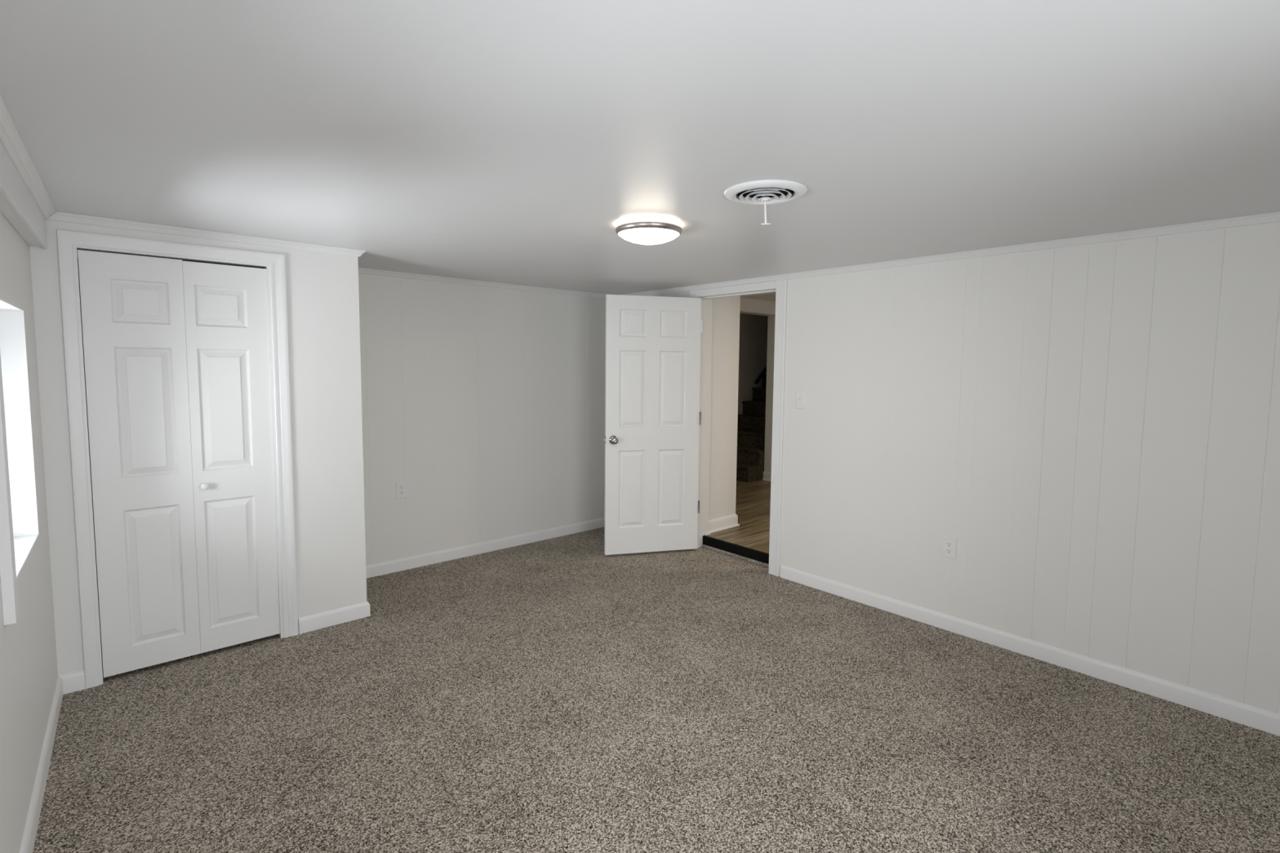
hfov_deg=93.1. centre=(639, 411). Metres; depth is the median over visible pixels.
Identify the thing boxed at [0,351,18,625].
trim
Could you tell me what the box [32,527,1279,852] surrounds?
floor
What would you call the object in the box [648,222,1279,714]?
wall
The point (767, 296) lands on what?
ceiling
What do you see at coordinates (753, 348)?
wall
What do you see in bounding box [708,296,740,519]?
wall
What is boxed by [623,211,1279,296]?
trim
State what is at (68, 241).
trim
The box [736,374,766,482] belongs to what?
staircase
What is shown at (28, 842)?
baseboard
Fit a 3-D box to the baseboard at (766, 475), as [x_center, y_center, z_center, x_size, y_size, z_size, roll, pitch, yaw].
[2.721,0.901,6.142,0.026,0.104,3.615,-3,6,-42]
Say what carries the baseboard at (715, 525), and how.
attached to the wall at (726, 311)
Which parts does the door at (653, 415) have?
knob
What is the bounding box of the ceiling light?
[615,218,682,244]
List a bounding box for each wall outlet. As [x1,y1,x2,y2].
[395,480,407,498]
[942,536,957,559]
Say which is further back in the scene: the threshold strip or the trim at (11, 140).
the threshold strip
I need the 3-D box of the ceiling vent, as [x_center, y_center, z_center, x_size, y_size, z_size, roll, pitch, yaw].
[0.450,-0.786,2.181,0.293,0.220,0.293,-3,6,-42]
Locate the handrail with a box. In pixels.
[754,365,766,384]
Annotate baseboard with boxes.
[19,675,62,852]
[58,670,85,694]
[297,600,370,634]
[365,517,604,577]
[708,514,739,533]
[762,471,771,481]
[780,564,1279,736]
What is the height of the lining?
2.106 m
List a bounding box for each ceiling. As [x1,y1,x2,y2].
[0,0,1279,294]
[740,292,775,302]
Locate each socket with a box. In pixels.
[945,548,951,554]
[946,542,952,547]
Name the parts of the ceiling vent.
pull handle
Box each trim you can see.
[0,94,56,219]
[0,142,47,248]
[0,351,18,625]
[46,211,366,257]
[56,229,298,688]
[77,248,264,268]
[358,267,606,298]
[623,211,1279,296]
[689,279,787,576]
[739,297,775,316]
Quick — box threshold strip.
[702,535,768,564]
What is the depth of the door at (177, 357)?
2.92 m
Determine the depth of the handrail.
8.49 m
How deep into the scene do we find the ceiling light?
2.62 m
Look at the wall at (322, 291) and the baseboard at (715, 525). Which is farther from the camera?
the baseboard at (715, 525)
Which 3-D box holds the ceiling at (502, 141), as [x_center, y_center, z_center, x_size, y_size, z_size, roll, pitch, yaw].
[0.068,-0.854,2.173,4.260,0.120,5.553,-3,6,-42]
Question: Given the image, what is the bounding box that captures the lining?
[77,258,101,637]
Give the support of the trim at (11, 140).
attached to the wall at (28, 668)
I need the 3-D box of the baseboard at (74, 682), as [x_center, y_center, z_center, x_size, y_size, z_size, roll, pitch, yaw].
[-2.539,1.211,2.712,0.086,0.086,0.013,-3,6,-42]
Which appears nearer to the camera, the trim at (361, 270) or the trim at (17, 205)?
the trim at (17, 205)
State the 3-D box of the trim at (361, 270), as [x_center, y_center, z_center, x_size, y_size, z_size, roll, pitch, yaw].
[-1.107,-0.980,4.684,2.421,0.033,0.037,-3,6,-42]
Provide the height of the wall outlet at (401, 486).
0.119 m
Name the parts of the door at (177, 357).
closet knob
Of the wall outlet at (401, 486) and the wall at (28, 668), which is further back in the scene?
the wall outlet at (401, 486)
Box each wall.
[0,211,57,852]
[29,219,366,675]
[358,273,605,565]
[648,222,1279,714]
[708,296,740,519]
[737,313,768,414]
[764,315,775,472]
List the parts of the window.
sill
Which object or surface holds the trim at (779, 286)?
attached to the wall at (1095, 428)
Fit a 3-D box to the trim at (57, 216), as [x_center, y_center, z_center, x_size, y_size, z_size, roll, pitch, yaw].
[-2.023,-0.858,2.982,1.291,0.033,0.037,-3,6,-42]
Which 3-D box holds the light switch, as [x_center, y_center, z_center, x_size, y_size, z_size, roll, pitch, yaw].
[1.080,-0.080,4.092,0.017,0.117,0.074,-3,6,-42]
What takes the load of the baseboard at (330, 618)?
attached to the wall
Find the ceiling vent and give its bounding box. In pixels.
[724,179,807,224]
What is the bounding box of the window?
[0,297,39,581]
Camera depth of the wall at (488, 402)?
4.66 m
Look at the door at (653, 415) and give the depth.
4.70 m
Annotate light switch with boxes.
[795,391,805,408]
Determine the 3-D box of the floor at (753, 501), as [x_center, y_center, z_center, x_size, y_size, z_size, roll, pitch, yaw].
[2.639,0.988,6.637,5.340,0.145,4.450,-3,6,-42]
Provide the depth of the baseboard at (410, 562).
4.72 m
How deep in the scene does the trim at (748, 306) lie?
6.85 m
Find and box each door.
[76,248,279,677]
[604,294,702,555]
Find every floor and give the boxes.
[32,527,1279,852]
[706,480,770,553]
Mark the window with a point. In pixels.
(13, 351)
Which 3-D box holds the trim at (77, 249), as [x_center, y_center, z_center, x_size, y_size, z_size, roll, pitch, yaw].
[-2.227,-0.721,2.926,0.715,0.026,0.035,-3,6,-42]
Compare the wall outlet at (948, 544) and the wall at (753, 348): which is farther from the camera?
the wall at (753, 348)
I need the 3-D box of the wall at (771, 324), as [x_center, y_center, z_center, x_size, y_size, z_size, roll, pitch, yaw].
[3.837,-0.864,6.989,2.920,3.515,3.615,-3,6,-42]
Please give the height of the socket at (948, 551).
0.028 m
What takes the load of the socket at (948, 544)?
attached to the wall outlet at (948, 544)
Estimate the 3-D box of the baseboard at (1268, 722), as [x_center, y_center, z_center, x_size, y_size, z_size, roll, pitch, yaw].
[2.123,1.230,3.007,0.013,0.086,3.401,-3,6,-42]

